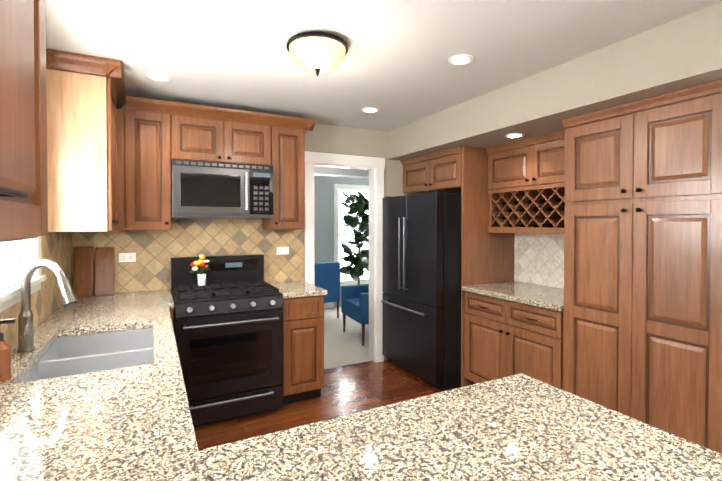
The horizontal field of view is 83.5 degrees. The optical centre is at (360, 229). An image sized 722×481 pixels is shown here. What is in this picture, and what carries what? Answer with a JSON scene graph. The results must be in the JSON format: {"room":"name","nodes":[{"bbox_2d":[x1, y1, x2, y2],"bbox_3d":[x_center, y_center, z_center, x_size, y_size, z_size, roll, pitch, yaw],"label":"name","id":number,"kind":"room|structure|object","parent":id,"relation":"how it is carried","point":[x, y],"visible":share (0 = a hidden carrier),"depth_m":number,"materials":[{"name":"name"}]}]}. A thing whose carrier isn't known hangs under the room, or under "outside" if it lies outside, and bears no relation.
{"room":"kitchen","nodes":[
{"label":"kitchen","id":0,"kind":"room"},
{"bbox_2d":[194,360,460,449],"bbox_3d":[0.860,1.463,1.079,3.820,0.060,6.380,0,1,-27],"label":"floor","id":1,"kind":"structure","parent":0,"point":[354,388],"depth_m":3.31,"materials":[{"name":"brown wood"}]},
{"bbox_2d":[169,308,173,329],"bbox_3d":[-1.711,0.972,2.876,0.668,0.868,0.687,0,1,-27],"label":"base cabinet","id":2,"kind":"object","parent":1,"relation":"on","point":[171,310],"depth_m":2.78,"materials":[{"name":"brown wood"}]},
{"bbox_2d":[0,290,207,480],"bbox_3d":[-1.029,0.535,1.539,0.660,0.038,3.679,0,1,-27],"label":"countertop","id":3,"kind":"structure","parent":2,"relation":"on","point":[134,423],"depth_m":1.15,"materials":[{"name":"stone"}]},
{"bbox_2d":[0,318,15,381],"bbox_3d":[-1.241,0.413,1.394,0.078,0.205,0.066,0,1,-27],"label":"soap dispenser","id":4,"kind":"object","parent":3,"relation":"on","point":[5,361],"visible":1,"depth_m":1.39,"materials":[{"name":"brown plastic"}]},
{"bbox_2d":[16,259,77,351],"bbox_3d":[-1.316,0.317,1.696,0.234,0.389,0.196,0,1,-27],"label":"faucet","id":5,"kind":"object","parent":3,"relation":"on","point":[26,325],"visible":1,"depth_m":1.69,"materials":[{"name":"silver metal"}]},
{"bbox_2d":[22,328,153,381],"bbox_3d":[-1.168,0.666,1.808,0.494,0.228,0.844,0,1,-27],"label":"sink","id":6,"kind":"object","parent":3,"relation":"in","point":[75,355],"visible":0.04,"depth_m":1.89,"materials":[{"name":"silver metal"}]},
{"bbox_2d":[73,246,114,296],"bbox_3d":[-2.004,0.309,3.038,0.260,0.368,0.088,0,1,-27],"label":"cutting boards","id":7,"kind":"object","parent":3,"relation":"on","point":[83,261],"visible":0.85,"depth_m":3.03,"materials":[{"name":"brown wood"}]},
{"bbox_2d":[168,289,172,300],"bbox_3d":[-1.430,0.514,3.045,0.012,0.038,0.634,0,1,-27],"label":"countertop","id":8,"kind":"structure","parent":2,"relation":"on","point":[170,298],"depth_m":3.00,"materials":[{"name":"stone"}]},
{"bbox_2d":[171,254,282,427],"bbox_3d":[-1.062,0.815,3.179,0.750,1.174,0.722,0,1,-27],"label":"range","id":9,"kind":"object","parent":1,"relation":"on","point":[228,324],"visible":0.96,"depth_m":2.95,"materials":[{"name":"black metal"}]},
{"bbox_2d":[189,254,210,285],"bbox_3d":[-1.310,0.326,3.294,0.166,0.251,0.102,0,1,-27],"label":"flowers","id":10,"kind":"object","parent":9,"relation":"on","point":[199,264],"visible":0.98,"depth_m":3.27,"materials":[{"name":"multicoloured plant"}]},
{"bbox_2d":[282,295,323,404],"bbox_3d":[-0.594,0.963,3.493,0.355,0.869,0.618,0,1,-27],"label":"base cabinet","id":11,"kind":"object","parent":1,"relation":"on","point":[303,348],"visible":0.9,"depth_m":3.22,"materials":[{"name":"brown wood"}]},
{"bbox_2d":[269,281,327,297],"bbox_3d":[-0.583,0.507,3.485,0.377,0.038,0.634,0,1,-27],"label":"countertop","id":12,"kind":"structure","parent":11,"relation":"on","point":[291,289],"depth_m":3.32,"materials":[{"name":"stone"}]},
{"bbox_2d":[381,191,460,389],"bbox_3d":[0.774,0.525,4.008,0.906,1.731,0.905,0,1,-27],"label":"fridge","id":13,"kind":"object","parent":1,"relation":"on","point":[421,336],"visible":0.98,"depth_m":3.58,"materials":[{"name":"black metal"}]},
{"bbox_2d":[401,146,514,386],"bbox_3d":[0.933,0.326,4.084,0.668,2.127,0.955,0,1,-27],"label":"surround","id":14,"kind":"object","parent":1,"relation":"on","point":[487,257],"visible":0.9,"depth_m":3.63,"materials":[{"name":"brown wood"}]},
{"bbox_2d":[464,291,563,389],"bbox_3d":[1.376,0.967,3.242,0.663,0.869,0.956,0,1,-27],"label":"base cabinet","id":15,"kind":"object","parent":1,"relation":"on","point":[504,338],"visible":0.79,"depth_m":3.07,"materials":[{"name":"brown wood"}]},
{"bbox_2d":[462,281,563,310],"bbox_3d":[1.381,0.511,3.238,0.654,0.038,0.958,0,1,-27],"label":"countertop","id":16,"kind":"structure","parent":15,"relation":"on","point":[548,297],"depth_m":3.18,"materials":[{"name":"stone"}]},
{"bbox_2d":[561,79,721,453],"bbox_3d":[1.795,0.349,2.419,0.667,2.127,0.868,0,1,-27],"label":"pantry","id":17,"kind":"object","parent":1,"relation":"on","point":[642,341],"visible":0.81,"depth_m":2.21,"materials":[{"name":"brown wood"}]},
{"bbox_2d":[324,307,371,368],"bbox_3d":[-0.356,1.396,5.623,4.040,0.064,2.810,0,1,-27],"label":"floor carpet","id":18,"kind":"object","parent":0,"point":[342,348],"visible":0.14,"depth_m":4.97,"materials":[{"name":"beige carpet"}]},
{"bbox_2d":[315,262,339,317],"bbox_3d":[-0.811,0.928,6.321,0.720,0.859,0.720,-1,1,-32],"label":"chair","id":19,"kind":"object","parent":18,"relation":"on","point":[327,275],"visible":0.35,"depth_m":6.11,"materials":[{"name":"blue fabric"}]},
{"bbox_2d":[340,191,368,284],"bbox_3d":[-0.042,0.354,6.631,0.707,1.988,0.586,0,1,-27],"label":"plant","id":20,"kind":"object","parent":18,"relation":"on","point":[359,207],"visible":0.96,"depth_m":6.56,"materials":[{"name":"green plant"}]},
{"bbox_2d":[341,284,368,345],"bbox_3d":[0.206,0.944,5.226,0.720,0.859,0.720,0,1,-22],"label":"chair","id":21,"kind":"object","parent":18,"relation":"on","point":[355,302],"visible":0.44,"depth_m":5.14,"materials":[{"name":"blue fabric"}]},
{"bbox_2d":[0,0,721,360],"bbox_3d":[0.711,0.162,2.566,4.940,2.500,9.190,0,1,-27],"label":"wall","id":22,"kind":"structure","parent":0,"point":[534,68],"depth_m":2.28,"materials":[{"name":"paint"}]},
{"bbox_2d":[0,236,45,312],"bbox_3d":[-1.460,-0.198,1.554,0.151,1.043,1.310,0,1,-27],"label":"window","id":23,"kind":"structure","parent":22,"relation":"in","point":[17,257],"depth_m":2.00,"materials":[{"name":"grey glass"}]},
{"bbox_2d":[0,0,47,242],"bbox_3d":[-0.637,-0.475,0.467,0.381,1.003,1.080,0,1,-27],"label":"upper cabinet","id":24,"kind":"object","parent":22,"relation":"attached to","point":[23,163],"visible":1,"depth_m":0.77,"materials":[{"name":"brown wood"}]},
{"bbox_2d":[0,232,71,350],"bbox_3d":[-1.559,0.247,1.851,0.008,0.527,2.608,0,1,-27],"label":"backsplash","id":25,"kind":"structure","parent":22,"relation":"attached to","point":[46,301],"depth_m":2.31,"materials":[{"name":"tile"}]},
{"bbox_2d":[46,48,126,231],"bbox_3d":[-1.796,-0.500,2.705,0.381,1.018,0.876,0,1,-27],"label":"upper cabinet","id":26,"kind":"object","parent":22,"relation":"attached to","point":[86,96],"visible":0.83,"depth_m":2.37,"materials":[{"name":"brown wood"}]},
{"bbox_2d":[115,96,174,230],"bbox_3d":[-1.658,-0.471,3.088,0.365,0.950,0.323,0,1,-27],"label":"upper cabinet","id":27,"kind":"object","parent":22,"relation":"attached to","point":[155,137],"depth_m":2.95,"materials":[{"name":"brown wood"}]},
{"bbox_2d":[146,72,171,80],"bbox_3d":[-1.332,-1.006,2.668,0.150,0.008,0.150,0,1,-27],"label":"recessed light","id":28,"kind":"object","parent":22,"relation":"in","point":[158,76],"visible":0.96,"depth_m":2.65,"materials":[{"name":"white plastic"}]},
{"bbox_2d":[72,218,303,294],"bbox_3d":[-1.349,0.197,3.436,1.818,0.582,0.008,0,1,-27],"label":"backsplash","id":29,"kind":"structure","parent":22,"relation":"attached to","point":[155,251],"depth_m":3.38,"materials":[{"name":"tile"}]},
{"bbox_2d":[119,253,135,261],"bbox_3d":[-1.834,0.218,3.176,0.116,0.072,0.007,0,1,-27],"label":"electrical outlet","id":30,"kind":"object","parent":29,"relation":"attached to","point":[127,257],"visible":1,"depth_m":3.17,"materials":[{"name":"white plastic"}]},
{"bbox_2d":[277,247,288,254],"bbox_3d":[-0.724,0.195,3.751,0.116,0.072,0.007,0,1,-27],"label":"electrical outlet","id":31,"kind":"object","parent":29,"relation":"attached to","point":[282,250],"visible":1,"depth_m":3.75,"materials":[{"name":"white plastic"}]},
{"bbox_2d":[171,101,274,167],"bbox_3d":[-1.159,-0.739,3.343,0.760,0.421,0.323,0,1,-27],"label":"upper cabinet","id":32,"kind":"object","parent":22,"relation":"attached to","point":[202,132],"depth_m":3.19,"materials":[{"name":"brown wood"}]},
{"bbox_2d":[171,159,272,218],"bbox_3d":[-1.130,-0.309,3.294,0.752,0.430,0.445,0,1,-27],"label":"microwave","id":33,"kind":"object","parent":32,"relation":"attached to","point":[212,190],"visible":1,"depth_m":3.12,"materials":[{"name":"silver metal"}]},
{"bbox_2d":[262,116,306,229],"bbox_3d":[-0.689,-0.478,3.589,0.297,0.950,0.323,0,1,-27],"label":"upper cabinet","id":34,"kind":"object","parent":22,"relation":"attached to","point":[289,170],"depth_m":3.45,"materials":[{"name":"brown wood"}]},
{"bbox_2d":[286,32,347,75],"bbox_3d":[-0.234,-0.915,2.179,0.332,0.174,0.332,0,1,-27],"label":"ceiling light fixture","id":35,"kind":"object","parent":22,"relation":"attached to","point":[317,53],"visible":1,"depth_m":2.08,"materials":[{"name":"white glass"}]},
{"bbox_2d":[305,151,384,362],"bbox_3d":[-0.180,0.321,4.114,0.890,2.137,0.164,0,1,-27],"label":"door frame","id":36,"kind":"structure","parent":22,"relation":"attached to","point":[375,166],"depth_m":4.14,"materials":[{"name":"white wood"}]},
{"bbox_2d":[334,184,368,285],"bbox_3d":[-0.102,0.091,7.223,0.860,1.770,0.130,0,1,-27],"label":"window","id":37,"kind":"structure","parent":22,"relation":"in","point":[343,234],"depth_m":7.16,"materials":[{"name":"white glass"}]},
{"bbox_2d":[362,107,378,112],"bbox_3d":[0.079,-1.017,3.443,0.150,0.008,0.150,0,1,-27],"label":"recessed light","id":38,"kind":"object","parent":22,"relation":"in","point":[370,110],"visible":1,"depth_m":3.44,"materials":[{"name":"white plastic"}]},
{"bbox_2d":[448,54,473,64],"bbox_3d":[0.591,-1.002,2.391,0.150,0.008,0.150,0,1,-27],"label":"recessed light","id":39,"kind":"object","parent":22,"relation":"in","point":[462,59],"visible":1,"depth_m":2.37,"materials":[{"name":"white plastic"}]},
{"bbox_2d":[505,133,524,137],"bbox_3d":[1.180,-0.722,3.105,0.150,0.008,0.150,0,1,-27],"label":"recessed light","id":40,"kind":"object","parent":22,"relation":"in","point":[514,135],"visible":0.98,"depth_m":3.08,"materials":[{"name":"white plastic"}]},
{"bbox_2d":[486,130,564,234],"bbox_3d":[1.498,-0.348,3.287,0.388,0.758,0.956,0,1,-27],"label":"upper cabinet","id":41,"kind":"object","parent":22,"relation":"attached to","point":[526,185],"visible":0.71,"depth_m":3.27,"materials":[{"name":"brown wood"}]},
{"bbox_2d":[514,233,563,288],"bbox_3d":[1.668,0.260,3.383,0.008,0.457,0.958,0,1,-27],"label":"backsplash","id":42,"kind":"structure","parent":22,"relation":"attached to","point":[538,259],"depth_m":3.56,"materials":[{"name":"tile"}]},
{"bbox_2d":[204,373,721,480],"bbox_3d":[0.344,0.546,0.759,1.059,0.038,1.030,0,1,-27],"label":"countertop","id":43,"kind":"structure","parent":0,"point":[517,427],"depth_m":0.98,"materials":[{"name":"stone"}]}
]}

